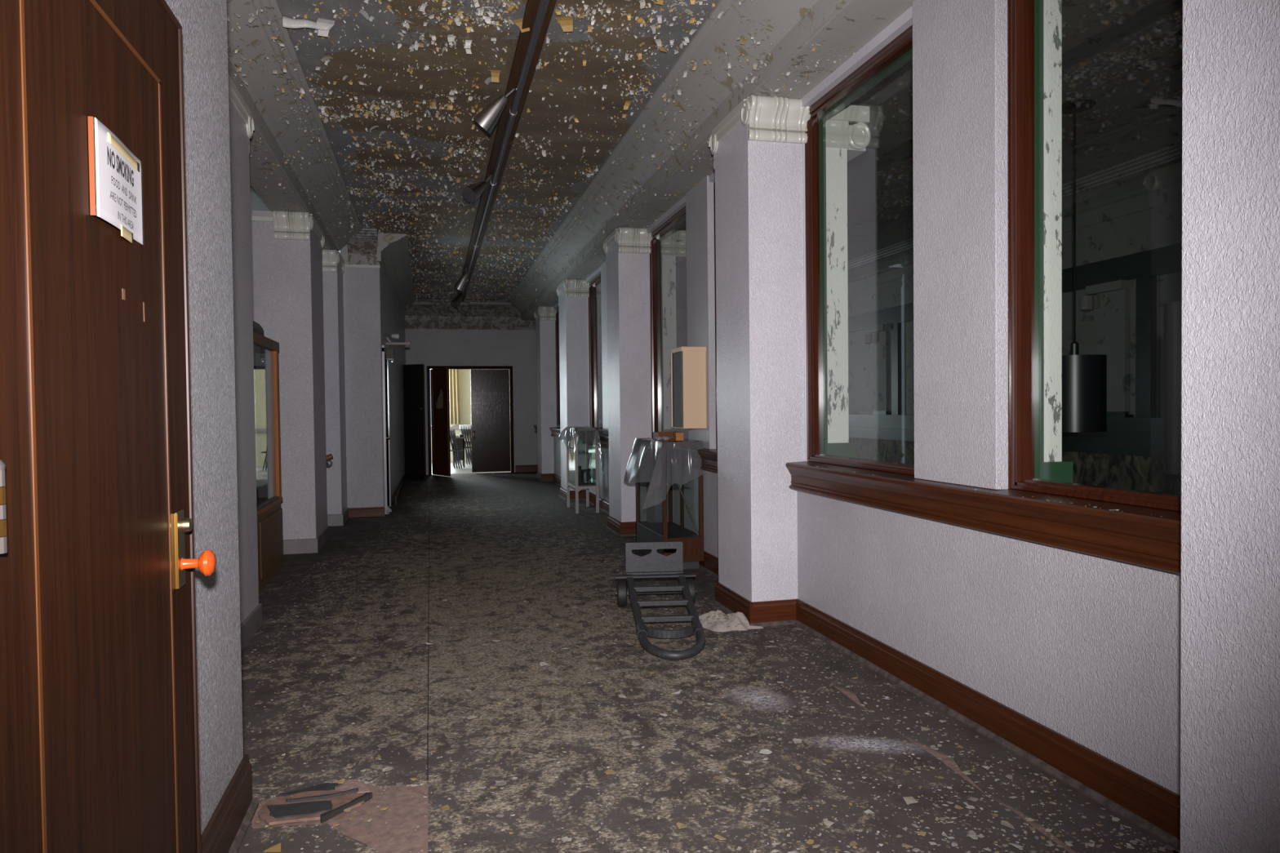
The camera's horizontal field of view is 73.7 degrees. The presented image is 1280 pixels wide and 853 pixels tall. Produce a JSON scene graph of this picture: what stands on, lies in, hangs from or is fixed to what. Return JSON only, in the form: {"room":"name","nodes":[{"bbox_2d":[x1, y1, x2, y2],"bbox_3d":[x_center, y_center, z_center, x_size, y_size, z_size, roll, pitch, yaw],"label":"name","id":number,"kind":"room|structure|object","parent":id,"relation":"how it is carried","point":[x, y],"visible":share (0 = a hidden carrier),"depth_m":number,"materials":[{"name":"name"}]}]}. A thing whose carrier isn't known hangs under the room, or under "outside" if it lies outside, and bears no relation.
{"room":"abandoned building interior","nodes":[
{"label":"abandoned building interior","id":0,"kind":"room"},
{"bbox_2d":[164,0,243,835],"bbox_3d":[-1.199,-0.557,-0.197,1.095,3.950,6.212,-1,1,-14],"label":"wall","id":1,"kind":"structure","parent":0,"point":[203,23],"depth_m":2.65,"materials":[{"name":"paint"}]},
{"bbox_2d":[0,0,216,852],"bbox_3d":[-1.013,0.174,1.694,0.126,2.368,1.036,-1,1,-14],"label":"door","id":2,"kind":"structure","parent":1,"relation":"in","point":[100,749],"depth_m":1.56,"materials":[{"name":"brown wood"}]},
{"bbox_2d":[88,115,144,245],"bbox_3d":[-1.039,-0.475,1.710,0.012,0.192,0.300,-1,1,-14],"label":"notice","id":3,"kind":"object","parent":2,"relation":"attached to","point":[118,173],"visible":1,"depth_m":1.67,"materials":[{"name":"grey paper"}]},
{"bbox_2d":[200,754,258,852],"bbox_3d":[-0.632,1.313,-0.001,0.040,0.190,6.250,-1,1,-14],"label":"baseboard","id":4,"kind":"structure","parent":1,"relation":"attached to","point":[225,831],"depth_m":2.74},
{"bbox_2d":[226,0,415,306],"bbox_3d":[-2.597,-2.239,7.449,0.903,0.400,21.790,-1,1,-14],"label":"ceiling beam","id":5,"kind":"structure","parent":1,"relation":"attached to","point":[282,140],"depth_m":6.61,"materials":[{"name":"paint"}]},
{"bbox_2d":[249,184,271,210],"bbox_3d":[-4.052,-2.455,6.679,1.800,0.400,8.600,-1,1,-14],"label":"ceiling","id":6,"kind":"structure","parent":0,"point":[257,203],"depth_m":8.76,"materials":[{"name":"paint"}]},
{"bbox_2d":[379,263,405,512],"bbox_3d":[-4.295,-0.757,14.662,0.220,3.750,7.055,-1,1,-13],"label":"wall","id":7,"kind":"structure","parent":0,"point":[392,308],"depth_m":13.98,"materials":[{"name":"paint"}]},
{"bbox_2d":[382,345,391,514],"bbox_3d":[-3.576,0.037,11.924,0.127,2.270,1.020,-1,1,-14],"label":"door","id":8,"kind":"structure","parent":7,"relation":"in","point":[384,362],"depth_m":11.53,"materials":[{"name":"grey"}]},
{"bbox_2d":[385,342,409,362],"bbox_3d":[-3.346,-1.027,11.794,0.321,0.277,0.100,-1,1,-14],"label":"door closer","id":9,"kind":"object","parent":8,"relation":"attached to","point":[389,353],"depth_m":11.73,"materials":[{"name":"grey metal"}]},
{"bbox_2d":[383,333,399,342],"bbox_3d":[-3.437,-1.223,11.804,0.204,0.126,0.076,-1,1,-14],"label":"lamp","id":10,"kind":"object","parent":7,"relation":"attached to","point":[393,335],"visible":1,"depth_m":11.78,"materials":[{"name":"grey"}]},
{"bbox_2d":[395,474,404,505],"bbox_3d":[-4.279,1.038,15.345,0.022,0.130,5.800,-1,1,-14],"label":"baseboard","id":11,"kind":"structure","parent":7,"relation":"attached to","point":[401,486],"depth_m":13.97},
{"bbox_2d":[402,364,426,479],"bbox_3d":[-4.446,-0.082,16.744,0.468,2.270,0.102,0,1,18],"label":"door","id":12,"kind":"structure","parent":7,"relation":"in","point":[413,380],"depth_m":16.74,"materials":[{"name":"black"}]},
{"bbox_2d":[431,369,471,461],"bbox_3d":[-5.151,-0.661,23.002,7.000,3.200,0.150,-1,1,-14],"label":"wall","id":13,"kind":"structure","parent":0,"point":[464,375],"depth_m":23.03,"materials":[{"name":"paint"}]},
{"bbox_2d":[448,369,461,424],"bbox_3d":[-4.978,-0.839,22.820,0.340,1.560,0.103,-1,1,-14],"label":"curtain","id":14,"kind":"object","parent":13,"relation":"hanging from","point":[454,384],"visible":0.65,"depth_m":22.82,"materials":[{"name":"beige fabric"}]},
{"bbox_2d":[404,328,537,475],"bbox_3d":[-3.619,-0.927,18.533,3.350,3.900,0.150,-1,1,-14],"label":"wall","id":15,"kind":"structure","parent":0,"point":[517,348],"depth_m":18.57,"materials":[{"name":"paint"}]},
{"bbox_2d":[404,299,535,329],"bbox_3d":[-3.599,-2.381,18.246,2.800,0.580,0.360,-1,1,-14],"label":"crown molding","id":16,"kind":"structure","parent":15,"relation":"attached to","point":[420,313],"depth_m":18.30,"materials":[{"name":"paint"}]},
{"bbox_2d":[426,365,514,476],"bbox_3d":[-3.579,-0.134,18.142,1.815,2.330,0.958,-1,1,-14],"label":"door","id":17,"kind":"structure","parent":15,"relation":"in","point":[491,386],"depth_m":18.51,"materials":[{"name":"brown wood"}]},
{"bbox_2d":[435,388,442,408],"bbox_3d":[-4.198,-0.580,17.848,0.004,0.410,0.340,-2,2,-37],"label":"poster","id":18,"kind":"object","parent":17,"relation":"attached to","point":[439,402],"visible":1,"depth_m":17.81,"materials":[{"name":"brown paper"}]},
{"bbox_2d":[515,464,537,472],"bbox_3d":[-2.495,0.925,18.758,0.480,0.160,0.022,-1,1,-14],"label":"baseboard","id":19,"kind":"structure","parent":15,"relation":"attached to","point":[531,468],"depth_m":18.74,"materials":[{"name":"brown wood"}]},
{"bbox_2d":[506,0,849,319],"bbox_3d":[-0.141,-2.301,8.052,0.385,0.360,21.790,-1,1,-14],"label":"ceiling beam","id":20,"kind":"structure","parent":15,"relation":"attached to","point":[788,25],"depth_m":6.18,"materials":[{"name":"paint"}]},
{"bbox_2d":[226,0,862,311],"bbox_3d":[-1.496,-2.306,7.801,3.778,0.468,21.952,-1,1,-14],"label":"ceiling","id":21,"kind":"structure","parent":0,"point":[397,87],"depth_m":6.41,"materials":[{"name":"paint"}]},
{"bbox_2d":[248,128,330,249],"bbox_3d":[-2.321,-2.302,3.879,0.320,0.620,14.730,-1,1,-14],"label":"beam","id":22,"kind":"structure","parent":21,"relation":"attached to","point":[257,166],"depth_m":7.17,"materials":[{"name":"paint"}]},
{"bbox_2d":[469,302,512,305],"bbox_3d":[-3.039,-2.613,18.153,1.150,0.045,0.080,-1,1,-14],"label":"conduit","id":23,"kind":"object","parent":21,"relation":"attached to","point":[470,303],"visible":0.64,"depth_m":18.09,"materials":[{"name":"grey"}]},
{"bbox_2d":[457,0,556,302],"bbox_3d":[-1.298,-2.424,7.821,0.152,0.077,20.900,-1,1,-14],"label":"ceiling track","id":24,"kind":"object","parent":21,"relation":"attached to","point":[538,14],"visible":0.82,"depth_m":6.38,"materials":[{"name":"grey"}]},
{"bbox_2d":[450,290,462,307],"bbox_3d":[-3.465,-2.433,16.136,0.245,0.359,0.175,-1,1,-14],"label":"spotlight","id":25,"kind":"object","parent":24,"relation":"attached to","point":[456,300],"visible":0.98,"depth_m":16.11,"materials":[{"name":"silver metal"}]},
{"bbox_2d":[453,267,467,291],"bbox_3d":[-2.879,-2.365,13.714,0.240,0.400,0.171,-1,1,-14],"label":"spotlight","id":26,"kind":"object","parent":24,"relation":"attached to","point":[460,283],"visible":1,"depth_m":13.65,"materials":[{"name":"silver metal"}]},
{"bbox_2d":[462,174,492,202],"bbox_3d":[-1.565,-2.296,8.191,0.159,0.317,0.315,0,2,33],"label":"spotlight","id":27,"kind":"object","parent":24,"relation":"attached to","point":[471,193],"visible":0.99,"depth_m":8.11,"materials":[{"name":"silver metal"}]},
{"bbox_2d":[472,88,515,133],"bbox_3d":[-1.038,-2.248,6.037,0.309,0.328,0.155,0,1,19],"label":"spotlight","id":28,"kind":"object","parent":24,"relation":"attached to","point":[487,117],"visible":1,"depth_m":6.01,"materials":[{"name":"silver metal"}]},
{"bbox_2d":[522,0,914,320],"bbox_3d":[0.237,-2.427,8.148,0.450,0.620,21.800,-1,1,-14],"label":"beam","id":29,"kind":"structure","parent":21,"relation":"attached to","point":[858,22],"depth_m":4.99,"materials":[{"name":"paint"}]},
{"bbox_2d":[675,308,688,439],"bbox_3d":[-0.072,-0.961,20.461,4.340,3.800,0.200,-1,1,-14],"label":"wall","id":30,"kind":"structure","parent":0,"point":[681,313],"depth_m":20.60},
{"bbox_2d":[237,461,1177,852],"bbox_3d":[-2.104,1.250,10.322,7.200,0.123,27.000,-1,1,-14],"label":"floor","id":31,"kind":"structure","parent":0,"point":[354,540],"depth_m":3.83,"materials":[{"name":"carpet"}]},
{"bbox_2d":[228,74,262,651],"bbox_3d":[-2.678,-0.353,5.043,0.618,3.340,1.079,-1,1,-14],"label":"pier","id":32,"kind":"object","parent":31,"relation":"on","point":[242,126],"visible":0.2,"depth_m":5.24,"materials":[{"name":"paint"}]},
{"bbox_2d":[253,331,283,592],"bbox_3d":[-3.142,0.283,6.561,0.402,2.010,2.050,-1,1,-14],"label":"tall cabinet","id":33,"kind":"object","parent":31,"relation":"on","point":[269,511],"visible":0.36,"depth_m":7.22,"materials":[{"name":"brown wood"}]},
{"bbox_2d":[253,320,263,335],"bbox_3d":[-3.127,-0.809,6.553,0.316,0.150,1.250,-1,1,-14],"label":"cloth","id":34,"kind":"object","parent":33,"relation":"on","point":[257,328],"visible":0.16,"depth_m":6.83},
{"bbox_2d":[254,426,272,429],"bbox_3d":[-3.153,0.025,6.522,0.330,0.008,1.890,-1,1,-14],"label":"shelf","id":35,"kind":"object","parent":33,"relation":"attached to","point":[256,428],"depth_m":7.16,"materials":[{"name":"clear glass"}]},
{"bbox_2d":[262,843,281,852],"bbox_3d":[-1.165,1.341,2.708,0.056,0.009,0.052,-1,1,-14],"label":"chip","id":36,"kind":"object","parent":31,"relation":"on","point":[276,848],"visible":1,"depth_m":2.70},
{"bbox_2d":[250,209,328,554],"bbox_3d":[-3.596,-0.427,8.763,0.615,3.340,1.144,-1,1,-14],"label":"pier","id":37,"kind":"object","parent":31,"relation":"on","point":[287,295],"visible":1,"depth_m":8.33,"materials":[{"name":"paint"}]},
{"bbox_2d":[275,782,338,796],"bbox_3d":[-1.219,1.338,3.131,0.216,0.005,0.072,-1,1,-27],"label":"scrap","id":38,"kind":"object","parent":31,"relation":"on","point":[326,786],"visible":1,"depth_m":3.14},
{"bbox_2d":[257,787,372,826],"bbox_3d":[-1.143,1.331,2.999,0.370,0.022,0.234,-1,1,-3],"label":"board","id":39,"kind":"object","parent":31,"relation":"on","point":[322,806],"visible":1,"depth_m":2.98,"materials":[{"name":"grey"}]},
{"bbox_2d":[321,249,348,526],"bbox_3d":[-4.019,-0.463,10.589,0.665,3.340,0.894,-1,1,-14],"label":"pier","id":40,"kind":"object","parent":31,"relation":"on","point":[333,263],"visible":0.4,"depth_m":10.32,"materials":[{"name":"paint"}]},
{"bbox_2d":[325,453,333,467],"bbox_3d":[-3.856,0.438,10.106,0.452,0.234,0.351,-1,1,-14],"label":"handrail","id":41,"kind":"object","parent":40,"relation":"attached to","point":[329,464],"visible":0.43,"depth_m":10.03,"materials":[{"name":"brown wood"}]},
{"bbox_2d":[334,780,369,793],"bbox_3d":[-1.052,1.339,3.168,0.132,0.004,0.103,0,1,10],"label":"scrap","id":42,"kind":"object","parent":31,"relation":"on","point":[351,784],"visible":0.86,"depth_m":3.16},
{"bbox_2d":[340,244,385,517],"bbox_3d":[-3.668,-0.673,11.294,0.510,3.720,0.292,-1,1,-14],"label":"pier","id":43,"kind":"object","parent":31,"relation":"on","point":[361,282],"visible":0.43,"depth_m":11.18,"materials":[{"name":"paint"}]},
{"bbox_2d":[449,432,458,468],"bbox_3d":[-4.389,0.485,20.014,0.265,0.993,0.380,-1,1,-14],"label":"folding chair","id":44,"kind":"object","parent":31,"relation":"on","point":[451,440],"visible":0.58,"depth_m":19.85,"materials":[{"name":"grey"}]},
{"bbox_2d":[449,426,460,468],"bbox_3d":[-4.329,0.485,19.977,0.265,0.993,0.380,-1,1,-14],"label":"folding chair","id":45,"kind":"object","parent":31,"relation":"on","point":[451,431],"visible":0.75,"depth_m":19.81,"materials":[{"name":"grey"}]},
{"bbox_2d":[450,426,463,468],"bbox_3d":[-4.268,0.485,19.941,0.265,0.993,0.380,-1,1,-14],"label":"folding chair","id":46,"kind":"object","parent":31,"relation":"on","point":[451,427],"visible":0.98,"depth_m":19.78,"materials":[{"name":"grey"}]},
{"bbox_2d":[453,436,466,467],"bbox_3d":[-4.402,0.618,20.714,0.320,0.730,0.700,-1,1,-14],"label":"desk","id":47,"kind":"object","parent":31,"relation":"on","point":[460,441],"visible":0.58,"depth_m":20.43,"materials":[{"name":"brown"}]},
{"bbox_2d":[459,424,469,464],"bbox_3d":[-4.370,0.454,21.357,0.265,0.993,0.380,-1,1,-14],"label":"folding chair","id":48,"kind":"object","parent":31,"relation":"on","point":[460,428],"visible":0.75,"depth_m":21.20,"materials":[{"name":"grey"}]},
{"bbox_2d":[462,424,471,464],"bbox_3d":[-4.305,0.454,21.322,0.265,0.993,0.380,-1,1,-14],"label":"folding chair","id":49,"kind":"object","parent":31,"relation":"on","point":[463,428],"visible":0.76,"depth_m":21.16,"materials":[{"name":"grey"}]},
{"bbox_2d":[463,424,471,462],"bbox_3d":[-4.239,0.454,21.287,0.265,0.993,0.380,-1,1,-14],"label":"folding chair","id":50,"kind":"object","parent":31,"relation":"on","point":[464,425],"visible":0.82,"depth_m":21.12,"materials":[{"name":"grey"}]},
{"bbox_2d":[493,781,506,786],"bbox_3d":[-0.519,1.327,3.171,0.046,0.006,0.043,-1,1,-1],"label":"chip","id":51,"kind":"object","parent":31,"relation":"on","point":[498,783],"visible":1,"depth_m":3.17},
{"bbox_2d":[533,306,556,481],"bbox_3d":[-1.620,-0.626,16.610,0.785,3.340,0.844,-1,1,-14],"label":"pier","id":52,"kind":"object","parent":31,"relation":"on","point":[544,317],"visible":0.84,"depth_m":16.25,"materials":[{"name":"paint"}]},
{"bbox_2d":[556,278,602,501],"bbox_3d":[-0.818,-0.560,13.250,0.835,3.340,0.894,-1,1,-14],"label":"pier","id":53,"kind":"object","parent":31,"relation":"on","point":[573,295],"visible":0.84,"depth_m":12.87,"materials":[{"name":"paint"}]},
{"bbox_2d":[566,427,599,513],"bbox_3d":[-0.792,0.581,11.678,0.312,1.130,0.770,-1,1,-14],"label":"stand","id":54,"kind":"object","parent":31,"relation":"on","point":[575,483],"depth_m":11.35,"materials":[{"name":"white paint"}]},
{"bbox_2d":[577,466,582,480],"bbox_3d":[-0.819,0.637,11.605,0.078,0.205,0.080,-1,1,-14],"label":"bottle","id":55,"kind":"object","parent":54,"relation":"on","point":[580,470],"visible":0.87,"depth_m":11.58,"materials":[{"name":"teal glass"}]},
{"bbox_2d":[557,426,604,471],"bbox_3d":[-0.812,0.300,11.662,0.549,0.592,0.860,-1,1,-14],"label":"plastic cover","id":56,"kind":"object","parent":54,"relation":"on","point":[566,436],"visible":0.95,"depth_m":11.53,"materials":[{"name":"grey"}]},
{"bbox_2d":[568,478,595,483],"bbox_3d":[-0.790,0.742,11.681,0.272,0.008,0.710,-1,1,-14],"label":"shelf","id":57,"kind":"object","parent":54,"relation":"attached to","point":[572,480],"depth_m":11.55,"materials":[{"name":"clear glass"}]},
{"bbox_2d":[573,449,595,453],"bbox_3d":[-0.795,0.342,11.672,0.272,0.008,0.710,-1,1,-14],"label":"shelf","id":58,"kind":"object","parent":54,"relation":"attached to","point":[575,451],"depth_m":11.49,"materials":[{"name":"clear glass"}]},
{"bbox_2d":[603,226,686,537],"bbox_3d":[0.072,-0.488,9.629,0.837,3.340,0.834,-1,1,-14],"label":"pier","id":59,"kind":"object","parent":31,"relation":"on","point":[626,250],"visible":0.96,"depth_m":9.29,"materials":[{"name":"paint"}]},
{"bbox_2d":[614,541,705,660],"bbox_3d":[0.153,1.060,5.389,0.570,0.434,1.460,-1,1,-4],"label":"hand truck","id":60,"kind":"object","parent":31,"relation":"on","point":[654,564],"visible":1,"depth_m":5.75,"materials":[{"name":"paint"}]},
{"bbox_2d":[635,440,703,569],"bbox_3d":[0.252,0.675,7.749,0.357,1.096,1.000,-1,1,-14],"label":"display case","id":61,"kind":"object","parent":31,"relation":"on","point":[664,531],"visible":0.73,"depth_m":7.37,"materials":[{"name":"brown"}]},
{"bbox_2d":[623,437,703,508],"bbox_3d":[0.169,0.387,7.646,0.633,0.537,1.310,-1,1,-14],"label":"plastic sheet","id":62,"kind":"object","parent":61,"relation":"on","point":[644,463],"visible":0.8,"depth_m":7.48,"materials":[{"name":"grey"}]},
{"bbox_2d":[653,431,680,440],"bbox_3d":[0.237,0.085,7.494,0.205,0.074,0.195,-1,1,-14],"label":"wooden tray","id":63,"kind":"object","parent":62,"relation":"on","point":[669,434],"visible":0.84,"depth_m":7.57,"materials":[{"name":"brown wood"}]},
{"bbox_2d":[674,432,684,440],"bbox_3d":[0.338,0.087,7.386,0.070,0.071,0.055,-1,1,-14],"label":"block","id":64,"kind":"object","parent":62,"relation":"on","point":[677,436],"visible":1,"depth_m":7.36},
{"bbox_2d":[641,480,688,488],"bbox_3d":[0.227,0.538,7.843,0.277,0.006,0.700,-1,1,-14],"label":"shelf","id":65,"kind":"object","parent":61,"relation":"attached to","point":[675,486],"depth_m":7.70,"materials":[{"name":"clear glass"}]},
{"bbox_2d":[243,475,1174,852],"bbox_3d":[-1.826,1.190,9.966,3.284,0.006,16.018,-1,1,-14],"label":"litter","id":66,"kind":"object","parent":31,"relation":"on","point":[853,843],"visible":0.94,"depth_m":3.27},
{"bbox_2d":[698,609,764,631],"bbox_3d":[0.556,1.221,5.455,0.382,0.092,0.345,-1,1,-14],"label":"crumpled bag","id":67,"kind":"object","parent":31,"relation":"on","point":[738,617],"visible":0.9,"depth_m":5.36,"materials":[{"name":"beige"}]},
{"bbox_2d":[700,612,748,626],"bbox_3d":[0.509,1.215,5.401,0.356,0.072,0.168,0,1,29],"label":"debris","id":68,"kind":"object","parent":67,"relation":"on","point":[721,613],"visible":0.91,"depth_m":5.38,"materials":[{"name":"paint"}]},
{"bbox_2d":[759,749,772,754],"bbox_3d":[0.508,1.311,3.439,0.048,0.003,0.049,0,1,20],"label":"chip","id":69,"kind":"object","parent":31,"relation":"on","point":[762,751],"visible":1,"depth_m":3.43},
{"bbox_2d":[708,94,871,626],"bbox_3d":[1.000,-0.412,5.792,0.870,3.340,0.839,-1,1,-14],"label":"pier","id":70,"kind":"object","parent":31,"relation":"on","point":[757,148],"visible":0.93,"depth_m":5.46,"materials":[{"name":"paint"}]},
{"bbox_2d":[823,819,834,826],"bbox_3d":[0.625,1.323,2.850,0.032,0.004,0.040,-2,2,-43],"label":"chip","id":71,"kind":"object","parent":31,"relation":"on","point":[828,823],"visible":1,"depth_m":2.84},
{"bbox_2d":[902,796,918,804],"bbox_3d":[0.948,1.315,3.002,0.050,0.005,0.050,-1,1,-14],"label":"chip","id":72,"kind":"object","parent":31,"relation":"on","point":[908,800],"visible":1,"depth_m":3.00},
{"bbox_2d":[968,830,976,839],"bbox_3d":[1.075,1.319,2.760,0.023,0.004,0.056,0,1,19],"label":"chip","id":73,"kind":"object","parent":31,"relation":"on","point":[971,833],"visible":1,"depth_m":2.76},
{"bbox_2d":[1000,821,1014,829],"bbox_3d":[1.216,1.315,2.820,0.032,0.004,0.057,-2,2,-44],"label":"chip","id":74,"kind":"object","parent":31,"relation":"on","point":[1006,824],"visible":1,"depth_m":2.82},
{"bbox_2d":[537,436,1181,795],"bbox_3d":[0.443,0.714,8.261,0.220,0.990,21.800,-1,1,-14],"label":"wall","id":75,"kind":"structure","parent":0,"point":[1085,647],"depth_m":3.47,"materials":[{"name":"paint"}]},
{"bbox_2d":[549,426,560,437],"bbox_3d":[-1.290,0.124,14.940,0.217,0.183,2.780,-1,1,-14],"label":"sill","id":76,"kind":"structure","parent":75,"relation":"attached to","point":[555,431],"depth_m":15.71,"materials":[{"name":"brown wood"}]},
{"bbox_2d":[553,302,559,426],"bbox_3d":[-1.341,-1.098,15.768,0.360,2.355,1.100,-1,1,-14],"label":"window","id":77,"kind":"structure","parent":75,"relation":"in","point":[556,306],"depth_m":16.23,"materials":[{"name":"brown wood"}]},
{"bbox_2d":[552,473,560,486],"bbox_3d":[-1.330,1.001,14.947,0.040,0.155,2.770,-1,1,-14],"label":"baseboard","id":78,"kind":"structure","parent":75,"relation":"attached to","point":[556,479],"depth_m":15.77,"materials":[{"name":"brown wood"}]},
{"bbox_2d":[587,292,590,426],"bbox_3d":[-0.759,-1.067,12.888,0.043,2.290,0.012,-1,1,-14],"label":"trim","id":79,"kind":"structure","parent":75,"relation":"attached to","point":[588,292],"depth_m":12.88,"materials":[{"name":"paint"}]},
{"bbox_2d":[580,431,608,448],"bbox_3d":[-0.425,0.194,11.425,0.217,0.183,3.060,-1,1,-14],"label":"sill","id":80,"kind":"structure","parent":75,"relation":"attached to","point":[604,437],"depth_m":11.42,"materials":[{"name":"brown wood"}]},
{"bbox_2d":[586,261,608,435],"bbox_3d":[-0.411,-1.025,11.950,0.380,2.360,2.000,-1,1,-14],"label":"window","id":81,"kind":"structure","parent":75,"relation":"in","point":[594,279],"depth_m":12.83,"materials":[{"name":"brown wood"}]},
{"bbox_2d":[584,490,609,515],"bbox_3d":[-0.465,1.070,11.433,0.040,0.155,3.050,-1,1,-14],"label":"baseboard","id":82,"kind":"structure","parent":75,"relation":"attached to","point":[603,504],"depth_m":11.72,"materials":[{"name":"brown wood"}]},
{"bbox_2d":[648,253,651,438],"bbox_3d":[0.125,-0.996,9.296,0.043,2.290,0.012,-1,1,-14],"label":"trim","id":83,"kind":"structure","parent":75,"relation":"attached to","point":[648,254],"depth_m":9.29,"materials":[{"name":"paint"}]},
{"bbox_2d":[646,175,717,448],"bbox_3d":[0.499,-0.952,8.252,0.380,2.360,2.220,-1,1,-14],"label":"window","id":84,"kind":"structure","parent":75,"relation":"in","point":[674,218],"depth_m":7.50,"materials":[{"name":"brown wood"}]},
{"bbox_2d":[671,346,706,428],"bbox_3d":[0.419,-0.331,7.361,0.226,0.691,0.315,-1,1,-14],"label":"wall box","id":85,"kind":"object","parent":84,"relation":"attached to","point":[688,364],"visible":1,"depth_m":7.22,"materials":[{"name":"beige metal"}]},
{"bbox_2d":[645,521,718,578],"bbox_3d":[0.449,1.144,7.722,0.040,0.155,3.295,-1,1,-14],"label":"baseboard","id":86,"kind":"structure","parent":75,"relation":"attached to","point":[709,565],"depth_m":7.15,"materials":[{"name":"brown wood"}]},
{"bbox_2d":[661,447,717,472],"bbox_3d":[0.489,0.267,7.714,0.217,0.183,3.305,-1,1,-14],"label":"sill","id":87,"kind":"structure","parent":75,"relation":"attached to","point":[708,457],"depth_m":7.29,"materials":[{"name":"brown wood"}]},
{"bbox_2d":[709,171,717,448],"bbox_3d":[0.900,-0.918,6.664,0.360,2.355,1.115,-1,1,-14],"label":"window","id":88,"kind":"structure","parent":75,"relation":"in","point":[712,177],"depth_m":7.15,"materials":[{"name":"brown wood"}]},
{"bbox_2d":[802,132,808,461],"bbox_3d":[1.069,-0.921,5.461,0.043,2.290,0.012,-1,1,-14],"label":"trim","id":89,"kind":"structure","parent":75,"relation":"attached to","point":[803,144],"depth_m":5.46,"materials":[{"name":"paint"}]},
{"bbox_2d":[801,5,914,475],"bbox_3d":[1.351,-0.882,4.834,0.360,2.355,1.365,-1,1,-14],"label":"window","id":90,"kind":"structure","parent":75,"relation":"in","point":[891,48],"depth_m":5.41,"materials":[{"name":"brown wood"}]},
{"bbox_2d":[785,461,1181,574],"bbox_3d":[1.416,0.342,3.948,0.217,0.183,3.165,-1,1,-14],"label":"sill","id":91,"kind":"structure","parent":75,"relation":"attached to","point":[1133,535],"depth_m":3.33,"materials":[{"name":"brown wood"}]},
{"bbox_2d":[795,599,1180,849],"bbox_3d":[1.376,1.218,3.955,0.040,0.155,3.155,-1,1,-14],"label":"baseboard","id":92,"kind":"structure","parent":75,"relation":"attached to","point":[1149,806],"depth_m":3.39,"materials":[{"name":"brown wood"}]},
{"bbox_2d":[912,0,1181,511],"bbox_3d":[1.716,-0.854,3.310,0.380,2.360,1.830,-1,1,-14],"label":"window","id":93,"kind":"structure","parent":75,"relation":"in","point":[1026,16],"depth_m":3.60,"materials":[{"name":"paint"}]},
{"bbox_2d":[675,0,1182,309],"bbox_3d":[2.621,-2.696,9.347,4.760,0.190,23.000,-1,1,-14],"label":"ceiling","id":94,"kind":"structure","parent":0,"point":[1125,56],"depth_m":6.88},
{"bbox_2d":[676,57,912,230],"bbox_3d":[0.564,-2.340,8.230,0.220,0.425,21.800,-1,1,-14],"label":"beam","id":95,"kind":"structure","parent":94,"relation":"attached to","point":[912,58],"depth_m":5.13,"materials":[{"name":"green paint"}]},
{"bbox_2d":[1062,99,1106,432],"bbox_3d":[3.459,-1.255,6.791,0.450,2.589,0.450,-1,1,-14],"label":"pendant lamp","id":96,"kind":"object","parent":94,"relation":"hanging from","point":[1084,376],"visible":0.78,"depth_m":6.62,"materials":[{"name":"black"}]},
{"bbox_2d":[1070,341,1079,355],"bbox_3d":[3.466,-0.620,6.805,0.060,0.120,0.060,-1,1,-14],"label":"socket","id":97,"kind":"object","parent":96,"relation":"attached to","point":[1074,346],"depth_m":6.78,"materials":[{"name":"black"}]},
{"bbox_2d":[1163,300,1182,475],"bbox_3d":[2.227,-1.137,3.245,0.400,2.637,0.400,-1,1,-14],"label":"pendant lamp","id":98,"kind":"object","parent":94,"relation":"hanging from","point":[1172,311],"visible":0.16,"depth_m":3.27,"materials":[{"name":"black"}]},
{"bbox_2d":[848,200,1182,417],"bbox_3d":[4.832,-0.779,9.930,0.150,3.800,23.000,-1,1,-14],"label":"wall","id":99,"kind":"structure","parent":0,"point":[1161,226],"depth_m":9.42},
{"bbox_2d":[863,322,902,414],"bbox_3d":[3.788,-0.885,13.384,0.227,1.400,0.810,-1,1,-14],"label":"pilaster","id":100,"kind":"object","parent":99,"relation":"attached to","point":[887,339],"visible":0.96,"depth_m":13.28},
{"bbox_2d":[848,413,1163,457],"bbox_3d":[4.715,0.080,9.815,0.160,0.390,22.800,-1,1,-14],"label":"trim","id":101,"kind":"structure","parent":99,"relation":"attached to","point":[1124,436],"depth_m":9.10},
{"bbox_2d":[847,142,1182,293],"bbox_3d":[4.629,-2.413,9.744,0.350,0.440,22.800,-1,1,-14],"label":"crown molding","id":102,"kind":"structure","parent":99,"relation":"attached to","point":[1153,180],"depth_m":8.93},
{"bbox_2d":[848,437,1181,495],"bbox_3d":[4.788,0.489,9.841,0.020,0.430,22.800,-1,1,-14],"label":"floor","id":103,"kind":"structure","parent":99,"relation":"attached to","point":[1144,473],"depth_m":9.12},
{"bbox_2d":[848,243,1182,333],"bbox_3d":[4.749,-1.645,9.789,0.050,0.260,22.800,-1,1,-14],"label":"trim","id":104,"kind":"structure","parent":99,"relation":"attached to","point":[1167,260],"depth_m":9.02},
{"bbox_2d":[1080,275,1156,417],"bbox_3d":[4.911,-0.795,8.821,0.227,1.400,0.810,-1,1,-14],"label":"pilaster","id":105,"kind":"object","parent":99,"relation":"attached to","point":[1126,331],"visible":0.92,"depth_m":8.71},
{"bbox_2d":[1169,0,1279,852],"bbox_3d":[1.927,-0.339,2.067,0.850,3.340,0.899,-1,1,-14],"label":"wall","id":106,"kind":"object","parent":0,"point":[1230,602],"visible":1,"depth_m":2.18,"materials":[{"name":"paint"}]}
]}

